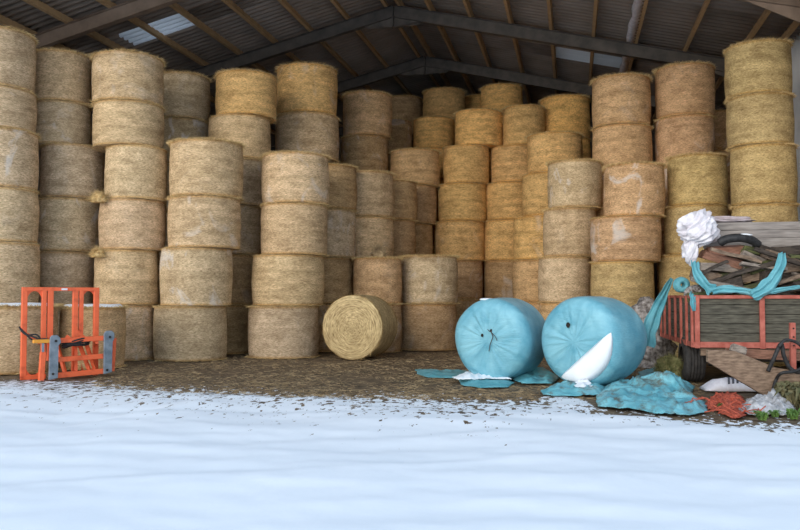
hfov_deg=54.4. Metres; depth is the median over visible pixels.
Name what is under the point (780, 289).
strip
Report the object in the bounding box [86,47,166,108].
bale
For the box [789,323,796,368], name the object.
post
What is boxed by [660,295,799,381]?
trailer
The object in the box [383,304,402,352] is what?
bale
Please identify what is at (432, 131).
bale
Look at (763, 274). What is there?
timber offcut
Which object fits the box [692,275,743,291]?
timber offcut
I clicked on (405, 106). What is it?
bale
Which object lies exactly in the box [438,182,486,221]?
bale
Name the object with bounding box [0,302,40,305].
snow layer
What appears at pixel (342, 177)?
bale
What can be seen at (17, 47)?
bale
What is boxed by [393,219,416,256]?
bale
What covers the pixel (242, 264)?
bale
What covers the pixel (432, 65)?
rafter
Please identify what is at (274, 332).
bale
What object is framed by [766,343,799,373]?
hose
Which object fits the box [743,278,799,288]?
timber lath
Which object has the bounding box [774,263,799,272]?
timber offcut
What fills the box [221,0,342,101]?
purlin
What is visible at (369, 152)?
bale
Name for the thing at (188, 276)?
bale
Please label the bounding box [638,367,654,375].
sheet
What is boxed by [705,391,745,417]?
heap
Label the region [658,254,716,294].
bale
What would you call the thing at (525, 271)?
bale
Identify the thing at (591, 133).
wall
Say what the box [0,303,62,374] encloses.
bale
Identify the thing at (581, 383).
snow patch
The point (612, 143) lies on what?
bale
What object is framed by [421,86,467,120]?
bale
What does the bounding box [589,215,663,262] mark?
bale
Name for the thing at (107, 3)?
purlin
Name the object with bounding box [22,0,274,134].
purlin
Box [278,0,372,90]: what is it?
purlin
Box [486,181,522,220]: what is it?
bale
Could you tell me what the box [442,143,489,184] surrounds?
bale
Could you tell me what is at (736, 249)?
timber offcut
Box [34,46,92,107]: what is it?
bale
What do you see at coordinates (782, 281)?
timber lath
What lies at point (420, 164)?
bale
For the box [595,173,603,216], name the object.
bale
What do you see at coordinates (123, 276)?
bale
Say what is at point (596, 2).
purlin
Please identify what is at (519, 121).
bale
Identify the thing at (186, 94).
bale
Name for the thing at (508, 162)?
bale
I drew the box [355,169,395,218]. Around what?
bale
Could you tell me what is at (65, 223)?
bale
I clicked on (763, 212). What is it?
bale
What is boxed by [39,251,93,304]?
bale
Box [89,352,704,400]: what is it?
straw
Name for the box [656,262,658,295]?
bale
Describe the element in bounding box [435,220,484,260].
bale
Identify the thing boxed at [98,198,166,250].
bale
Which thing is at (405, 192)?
bale
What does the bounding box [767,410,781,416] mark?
plant
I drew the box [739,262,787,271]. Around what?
timber lath
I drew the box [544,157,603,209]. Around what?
bale
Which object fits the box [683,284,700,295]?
heap
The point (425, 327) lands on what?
bale
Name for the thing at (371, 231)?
bale
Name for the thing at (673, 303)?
load
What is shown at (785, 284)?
timber offcut
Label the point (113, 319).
bale
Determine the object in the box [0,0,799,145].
ceiling
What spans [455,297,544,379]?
bale
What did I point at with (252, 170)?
bale
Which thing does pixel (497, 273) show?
bale
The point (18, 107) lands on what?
bale
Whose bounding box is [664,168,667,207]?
bale
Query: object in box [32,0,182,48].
rafter
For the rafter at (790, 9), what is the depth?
15.87 m
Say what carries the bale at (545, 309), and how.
on the snowy ground
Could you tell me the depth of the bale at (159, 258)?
19.71 m
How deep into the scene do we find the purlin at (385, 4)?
26.30 m
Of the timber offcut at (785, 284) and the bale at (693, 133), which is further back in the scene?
the bale at (693, 133)
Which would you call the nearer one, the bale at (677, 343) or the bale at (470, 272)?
the bale at (677, 343)
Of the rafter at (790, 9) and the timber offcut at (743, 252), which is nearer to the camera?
the timber offcut at (743, 252)
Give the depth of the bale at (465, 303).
24.10 m
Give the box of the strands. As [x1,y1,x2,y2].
[685,392,765,416]
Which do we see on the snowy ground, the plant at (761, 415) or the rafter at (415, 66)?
the plant at (761, 415)
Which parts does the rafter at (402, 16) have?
plate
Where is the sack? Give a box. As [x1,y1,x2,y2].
[699,377,755,391]
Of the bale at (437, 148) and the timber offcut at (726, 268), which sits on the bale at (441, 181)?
the bale at (437, 148)
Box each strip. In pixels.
[644,277,673,347]
[689,291,695,310]
[691,260,716,294]
[712,285,751,296]
[750,252,786,299]
[771,285,799,293]
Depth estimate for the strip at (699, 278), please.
12.15 m
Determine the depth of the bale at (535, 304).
21.82 m
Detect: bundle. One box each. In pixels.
[676,208,720,248]
[681,239,698,265]
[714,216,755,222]
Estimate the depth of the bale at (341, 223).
19.89 m
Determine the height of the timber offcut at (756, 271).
0.292 m
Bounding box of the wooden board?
[706,343,799,394]
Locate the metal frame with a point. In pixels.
(50, 350)
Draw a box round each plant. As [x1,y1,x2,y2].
[751,410,769,420]
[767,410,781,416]
[773,382,799,408]
[776,380,799,391]
[785,408,799,419]
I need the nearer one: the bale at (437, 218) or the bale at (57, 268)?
the bale at (57, 268)
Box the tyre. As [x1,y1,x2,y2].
[717,233,761,247]
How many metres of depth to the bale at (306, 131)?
21.29 m
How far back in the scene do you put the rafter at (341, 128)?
34.22 m
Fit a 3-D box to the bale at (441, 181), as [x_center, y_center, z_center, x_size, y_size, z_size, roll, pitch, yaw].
[1.187,-2.410,27.676,1.580,1.102,1.569,0,-2,13]
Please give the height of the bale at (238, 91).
1.128 m
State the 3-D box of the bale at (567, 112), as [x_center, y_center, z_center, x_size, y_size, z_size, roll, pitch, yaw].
[5.387,-4.733,25.377,1.789,1.387,1.787,-1,-3,28]
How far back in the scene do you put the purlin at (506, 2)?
24.46 m
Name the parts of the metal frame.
rail, gusset plate, support leg, plate, rail, gusset plate, plate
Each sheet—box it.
[415,369,466,377]
[459,379,513,387]
[512,367,559,383]
[541,380,605,395]
[596,371,707,414]
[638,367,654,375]
[738,388,793,414]
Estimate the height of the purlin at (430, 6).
0.200 m
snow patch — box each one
[454,371,510,379]
[561,333,612,381]
[574,379,591,386]
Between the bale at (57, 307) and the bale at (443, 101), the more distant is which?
the bale at (443, 101)
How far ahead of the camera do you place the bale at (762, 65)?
16.12 m
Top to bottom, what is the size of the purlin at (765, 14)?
0.200 m
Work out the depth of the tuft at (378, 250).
19.71 m
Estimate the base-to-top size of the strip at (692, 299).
0.312 m
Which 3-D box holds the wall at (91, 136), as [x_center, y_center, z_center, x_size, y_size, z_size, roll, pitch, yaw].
[-10.303,-2.017,25.281,0.050,6.479,21.306,0,-2,13]
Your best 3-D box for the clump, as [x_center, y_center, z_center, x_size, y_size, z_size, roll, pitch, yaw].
[4.615,1.706,13.290,0.693,0.515,0.690,2,-3,-36]
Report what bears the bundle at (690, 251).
hanging from the bundle at (699, 226)
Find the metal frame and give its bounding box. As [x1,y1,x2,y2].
[18,287,116,380]
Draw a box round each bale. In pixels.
[0,25,37,99]
[0,85,36,132]
[0,126,42,191]
[0,187,39,243]
[0,241,39,302]
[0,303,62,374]
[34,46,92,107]
[35,99,91,149]
[37,197,99,251]
[39,142,104,198]
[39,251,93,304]
[57,304,129,369]
[57,307,59,335]
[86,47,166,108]
[91,98,166,152]
[94,249,160,304]
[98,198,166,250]
[104,144,167,202]
[124,305,155,360]
[151,305,229,361]
[156,258,159,304]
[158,211,167,257]
[158,247,232,305]
[163,69,212,123]
[163,117,208,163]
[165,135,248,201]
[165,164,169,210]
[165,195,243,249]
[208,113,270,159]
[214,67,279,123]
[226,305,249,354]
[231,254,252,304]
[232,205,260,254]
[240,157,261,206]
[244,305,319,359]
[251,254,324,305]
[257,202,328,256]
[258,149,330,206]
[274,61,338,116]
[275,111,341,163]
[319,304,331,352]
[322,292,399,359]
[323,257,352,303]
[325,208,356,257]
[328,162,359,210]
[339,134,388,171]
[340,89,392,141]
[352,216,394,260]
[352,256,403,303]
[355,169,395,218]
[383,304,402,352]
[388,117,412,152]
[388,147,440,187]
[388,154,390,171]
[392,94,422,122]
[393,178,419,221]
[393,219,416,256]
[398,254,460,303]
[401,304,456,350]
[411,114,454,147]
[411,125,412,146]
[415,223,432,254]
[416,184,437,225]
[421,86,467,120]
[429,147,443,178]
[432,210,438,241]
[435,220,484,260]
[436,179,443,209]
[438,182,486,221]
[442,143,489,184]
[452,107,502,151]
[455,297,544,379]
[456,299,479,321]
[457,260,482,298]
[465,93,480,108]
[478,82,522,111]
[482,274,484,297]
[484,219,513,260]
[484,260,512,297]
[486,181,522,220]
[489,152,490,178]
[490,144,526,182]
[501,103,546,144]
[511,259,538,301]
[513,215,543,259]
[522,171,547,215]
[524,130,583,173]
[527,302,538,310]
[537,256,590,302]
[538,93,591,138]
[538,303,559,319]
[542,207,596,256]
[542,296,646,384]
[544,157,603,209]
[582,137,590,158]
[589,70,655,132]
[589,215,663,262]
[590,261,654,306]
[591,123,653,172]
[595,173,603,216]
[601,160,668,217]
[651,60,717,120]
[652,114,714,168]
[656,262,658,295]
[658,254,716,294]
[661,218,664,255]
[663,151,729,207]
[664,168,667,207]
[664,204,727,254]
[673,341,678,356]
[714,109,726,149]
[715,149,730,188]
[722,36,795,103]
[724,91,796,151]
[726,142,798,206]
[727,189,731,215]
[729,202,799,221]
[763,362,789,365]
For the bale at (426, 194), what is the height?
1.220 m
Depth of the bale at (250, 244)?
19.20 m
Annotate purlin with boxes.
[0,14,209,117]
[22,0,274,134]
[96,0,208,65]
[169,3,342,127]
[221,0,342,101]
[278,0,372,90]
[330,0,411,94]
[380,0,440,87]
[395,0,451,87]
[424,0,474,94]
[462,0,497,83]
[503,0,531,104]
[547,0,558,93]
[588,0,598,97]
[627,0,647,72]
[650,0,710,125]
[715,9,771,91]
[724,21,799,107]
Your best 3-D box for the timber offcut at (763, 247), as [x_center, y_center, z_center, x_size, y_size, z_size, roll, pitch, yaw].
[5.951,-0.247,12.693,0.360,0.185,0.177,1,-2,-15]
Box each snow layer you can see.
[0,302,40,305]
[64,304,121,306]
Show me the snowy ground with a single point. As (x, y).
(75, 454)
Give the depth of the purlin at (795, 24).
18.05 m
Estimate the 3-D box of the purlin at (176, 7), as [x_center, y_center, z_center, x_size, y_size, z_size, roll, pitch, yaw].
[-4.865,-6.508,24.221,0.126,0.200,21.150,0,-2,13]
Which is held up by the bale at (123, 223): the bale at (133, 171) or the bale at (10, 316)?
the bale at (133, 171)
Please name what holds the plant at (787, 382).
on the snowy ground
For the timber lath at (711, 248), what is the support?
on the timber lath at (772, 263)
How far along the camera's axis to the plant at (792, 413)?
9.09 m
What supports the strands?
on the heap at (727, 395)
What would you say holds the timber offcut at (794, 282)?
on the timber offcut
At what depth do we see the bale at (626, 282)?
17.67 m
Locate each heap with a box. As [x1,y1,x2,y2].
[631,296,677,367]
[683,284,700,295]
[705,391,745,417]
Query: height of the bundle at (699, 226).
0.656 m
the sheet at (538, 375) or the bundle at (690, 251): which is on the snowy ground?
the sheet at (538, 375)
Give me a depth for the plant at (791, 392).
9.91 m
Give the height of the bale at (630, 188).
1.253 m
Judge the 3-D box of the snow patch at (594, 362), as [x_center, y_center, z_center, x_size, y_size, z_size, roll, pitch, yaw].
[2.841,1.426,11.977,0.906,0.804,0.144,-2,-3,44]
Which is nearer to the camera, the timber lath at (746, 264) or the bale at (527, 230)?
the timber lath at (746, 264)
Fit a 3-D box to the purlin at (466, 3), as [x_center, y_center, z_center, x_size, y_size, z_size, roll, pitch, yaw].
[2.114,-7.179,22.694,0.126,0.200,21.150,0,-2,13]
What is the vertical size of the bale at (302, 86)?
1.397 m
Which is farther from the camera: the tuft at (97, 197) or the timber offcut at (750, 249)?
the tuft at (97, 197)
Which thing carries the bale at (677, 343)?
on the snowy ground
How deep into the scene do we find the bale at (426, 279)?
20.20 m
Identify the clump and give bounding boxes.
[652,351,683,378]
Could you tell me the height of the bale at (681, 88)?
1.369 m
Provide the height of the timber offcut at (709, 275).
0.252 m
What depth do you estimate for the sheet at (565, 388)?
11.28 m
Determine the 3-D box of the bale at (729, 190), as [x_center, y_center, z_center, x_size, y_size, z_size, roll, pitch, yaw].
[8.839,-1.514,21.943,1.486,1.095,1.496,0,-2,13]
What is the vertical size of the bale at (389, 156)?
1.282 m
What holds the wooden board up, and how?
on the snowy ground
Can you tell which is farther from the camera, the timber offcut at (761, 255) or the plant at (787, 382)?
the timber offcut at (761, 255)
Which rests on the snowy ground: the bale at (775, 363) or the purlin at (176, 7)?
the bale at (775, 363)
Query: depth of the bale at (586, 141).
24.79 m
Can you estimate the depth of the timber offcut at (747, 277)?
12.46 m
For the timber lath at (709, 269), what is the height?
0.300 m
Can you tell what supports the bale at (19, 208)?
on the bale at (19, 261)
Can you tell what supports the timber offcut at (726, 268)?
on the timber offcut
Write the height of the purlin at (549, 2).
0.200 m
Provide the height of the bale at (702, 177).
1.220 m
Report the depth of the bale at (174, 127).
19.89 m
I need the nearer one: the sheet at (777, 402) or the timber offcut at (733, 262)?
the sheet at (777, 402)
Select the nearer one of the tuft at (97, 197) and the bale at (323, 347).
the tuft at (97, 197)
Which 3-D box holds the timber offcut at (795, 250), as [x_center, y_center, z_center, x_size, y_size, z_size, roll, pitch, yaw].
[6.463,-0.244,12.601,0.809,0.158,0.252,-2,-2,27]
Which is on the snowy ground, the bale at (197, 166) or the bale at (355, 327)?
the bale at (355, 327)
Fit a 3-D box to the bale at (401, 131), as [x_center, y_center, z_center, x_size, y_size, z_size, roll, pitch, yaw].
[-0.325,-4.482,27.742,1.708,1.267,1.685,-1,-3,30]
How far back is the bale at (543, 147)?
22.06 m
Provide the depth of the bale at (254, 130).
19.15 m
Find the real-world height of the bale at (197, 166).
1.297 m
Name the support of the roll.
on the trailer
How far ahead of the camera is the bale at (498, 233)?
24.15 m
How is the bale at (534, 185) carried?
on the bale at (527, 230)
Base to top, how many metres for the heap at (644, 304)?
1.430 m
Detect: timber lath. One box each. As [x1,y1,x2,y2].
[690,276,749,288]
[702,260,728,274]
[710,247,761,263]
[711,260,775,281]
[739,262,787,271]
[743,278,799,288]
[753,247,799,265]
[778,273,799,284]
[789,254,799,258]
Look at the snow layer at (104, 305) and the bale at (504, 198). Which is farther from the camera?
the bale at (504, 198)
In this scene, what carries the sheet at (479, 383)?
on the snowy ground
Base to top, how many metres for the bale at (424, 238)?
1.233 m
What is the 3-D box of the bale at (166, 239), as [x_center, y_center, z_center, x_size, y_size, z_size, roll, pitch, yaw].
[-5.856,-0.756,20.472,1.706,1.206,1.690,0,-2,13]
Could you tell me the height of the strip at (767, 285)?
0.756 m
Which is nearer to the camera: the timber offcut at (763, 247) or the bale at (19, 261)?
the timber offcut at (763, 247)
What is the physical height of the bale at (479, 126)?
1.172 m
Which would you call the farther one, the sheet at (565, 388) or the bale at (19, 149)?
the bale at (19, 149)
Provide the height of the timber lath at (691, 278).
0.275 m
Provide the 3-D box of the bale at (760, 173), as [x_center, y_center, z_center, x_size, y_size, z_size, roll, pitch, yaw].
[7.728,-1.868,16.564,1.445,1.248,1.431,0,-2,13]
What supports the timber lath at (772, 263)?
on the timber lath at (691, 278)
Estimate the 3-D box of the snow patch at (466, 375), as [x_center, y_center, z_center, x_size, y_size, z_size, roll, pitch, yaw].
[1.300,1.851,13.359,0.933,0.101,1.429,0,-2,-5]
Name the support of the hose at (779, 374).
on the snowy ground
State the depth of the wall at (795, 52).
18.72 m
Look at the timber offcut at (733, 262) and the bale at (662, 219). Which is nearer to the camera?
the timber offcut at (733, 262)
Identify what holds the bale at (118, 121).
on the bale at (133, 171)
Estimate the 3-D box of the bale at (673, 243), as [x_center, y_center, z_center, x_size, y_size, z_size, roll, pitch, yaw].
[7.012,-0.800,18.521,1.512,1.157,1.515,0,-2,13]
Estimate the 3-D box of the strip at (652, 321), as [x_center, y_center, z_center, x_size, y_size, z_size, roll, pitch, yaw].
[4.393,0.799,13.241,0.986,1.200,0.238,2,-3,-34]
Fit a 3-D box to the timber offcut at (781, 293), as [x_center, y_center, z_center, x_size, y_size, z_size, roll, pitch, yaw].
[6.163,0.509,12.318,0.769,0.396,0.187,-1,-3,32]
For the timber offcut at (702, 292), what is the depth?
12.42 m
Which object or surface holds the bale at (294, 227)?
on the bale at (277, 279)
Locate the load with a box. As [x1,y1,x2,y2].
[671,303,799,333]
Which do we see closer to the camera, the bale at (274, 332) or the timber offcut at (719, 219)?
the timber offcut at (719, 219)
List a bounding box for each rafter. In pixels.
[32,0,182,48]
[90,5,393,120]
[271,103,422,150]
[276,56,424,112]
[392,5,724,76]
[424,56,725,109]
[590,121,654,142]
[736,0,799,22]
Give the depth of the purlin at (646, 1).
19.96 m
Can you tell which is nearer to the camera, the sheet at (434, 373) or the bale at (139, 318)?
the sheet at (434, 373)
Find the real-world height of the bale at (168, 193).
1.206 m
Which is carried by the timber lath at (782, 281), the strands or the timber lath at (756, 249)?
the timber lath at (756, 249)
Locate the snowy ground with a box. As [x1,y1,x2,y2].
[0,349,799,529]
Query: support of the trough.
on the timber offcut
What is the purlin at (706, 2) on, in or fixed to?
attached to the ceiling
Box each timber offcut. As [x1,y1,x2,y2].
[687,291,724,301]
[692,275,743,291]
[699,263,746,273]
[700,270,721,279]
[702,249,742,269]
[706,245,743,255]
[736,250,766,262]
[741,246,759,254]
[742,273,758,282]
[745,260,771,274]
[755,270,790,282]
[759,245,775,250]
[760,249,799,260]
[768,282,799,294]
[772,245,799,254]
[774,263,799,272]
[777,292,793,294]
[787,274,799,284]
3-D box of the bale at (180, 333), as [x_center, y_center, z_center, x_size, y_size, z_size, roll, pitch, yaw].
[-4.732,1.525,17.629,1.841,1.220,1.790,0,-2,13]
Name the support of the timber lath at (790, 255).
on the timber lath at (756, 249)
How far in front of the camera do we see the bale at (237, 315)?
19.01 m
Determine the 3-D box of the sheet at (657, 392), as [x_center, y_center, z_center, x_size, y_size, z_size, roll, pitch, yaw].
[3.624,1.712,11.374,1.418,0.325,4.244,-1,-2,17]
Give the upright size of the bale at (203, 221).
1.144 m
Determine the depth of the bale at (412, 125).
30.08 m
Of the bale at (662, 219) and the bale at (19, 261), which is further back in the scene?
the bale at (662, 219)
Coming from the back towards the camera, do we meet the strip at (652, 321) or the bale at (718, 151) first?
the bale at (718, 151)
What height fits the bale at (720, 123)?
1.127 m
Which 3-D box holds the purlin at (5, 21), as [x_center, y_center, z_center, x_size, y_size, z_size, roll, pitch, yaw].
[-8.184,-5.664,24.928,0.126,0.200,21.150,0,-2,13]
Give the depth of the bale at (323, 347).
19.66 m
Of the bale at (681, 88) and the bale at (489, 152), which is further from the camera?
the bale at (489, 152)
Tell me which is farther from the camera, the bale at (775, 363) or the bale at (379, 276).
the bale at (379, 276)
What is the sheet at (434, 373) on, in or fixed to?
on the snowy ground
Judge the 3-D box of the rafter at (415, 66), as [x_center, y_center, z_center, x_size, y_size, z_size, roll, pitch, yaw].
[-4.076,-5.783,28.811,10.222,3.230,0.200,0,-2,13]
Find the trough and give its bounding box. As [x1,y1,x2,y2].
[703,221,799,248]
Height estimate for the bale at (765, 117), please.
1.066 m
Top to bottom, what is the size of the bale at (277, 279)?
1.184 m
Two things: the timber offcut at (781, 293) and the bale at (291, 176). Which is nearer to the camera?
the timber offcut at (781, 293)
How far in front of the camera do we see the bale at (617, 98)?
19.76 m
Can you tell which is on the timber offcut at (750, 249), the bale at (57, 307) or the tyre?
the tyre
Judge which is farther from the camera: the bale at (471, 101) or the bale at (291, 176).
the bale at (471, 101)
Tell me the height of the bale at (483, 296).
1.092 m
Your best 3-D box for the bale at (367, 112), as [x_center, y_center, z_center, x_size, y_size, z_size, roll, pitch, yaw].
[-1.061,-4.729,24.897,1.755,1.424,1.756,-1,-3,28]
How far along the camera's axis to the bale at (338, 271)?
19.82 m
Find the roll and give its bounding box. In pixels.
[673,277,689,292]
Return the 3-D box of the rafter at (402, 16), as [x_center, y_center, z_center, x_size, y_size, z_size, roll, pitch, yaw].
[4.744,-6.060,21.732,10.192,3.223,0.200,0,-2,13]
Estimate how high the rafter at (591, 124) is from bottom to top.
3.223 m
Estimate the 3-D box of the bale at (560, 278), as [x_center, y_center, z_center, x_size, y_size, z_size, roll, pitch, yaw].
[4.181,0.383,19.855,1.500,1.168,1.457,0,-2,13]
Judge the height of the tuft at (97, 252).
0.319 m
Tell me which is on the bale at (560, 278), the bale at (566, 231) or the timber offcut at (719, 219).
the bale at (566, 231)
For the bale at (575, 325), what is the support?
on the straw
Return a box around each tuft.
[87,190,109,202]
[88,244,104,257]
[370,244,387,256]
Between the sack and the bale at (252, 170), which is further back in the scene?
the bale at (252, 170)
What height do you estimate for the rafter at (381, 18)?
3.230 m
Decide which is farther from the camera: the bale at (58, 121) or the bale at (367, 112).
the bale at (367, 112)
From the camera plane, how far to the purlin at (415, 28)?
26.31 m
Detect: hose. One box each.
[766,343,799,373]
[772,338,799,387]
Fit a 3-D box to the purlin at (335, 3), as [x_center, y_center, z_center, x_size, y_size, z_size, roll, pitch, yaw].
[-1.498,-7.364,23.505,0.126,0.200,21.150,0,-2,13]
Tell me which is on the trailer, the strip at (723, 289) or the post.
the strip at (723, 289)
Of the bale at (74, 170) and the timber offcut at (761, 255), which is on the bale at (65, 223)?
the bale at (74, 170)
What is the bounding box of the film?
[619,0,644,73]
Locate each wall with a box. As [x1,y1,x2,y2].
[38,136,104,197]
[271,102,656,300]
[791,36,799,220]
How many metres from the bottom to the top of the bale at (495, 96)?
1.123 m

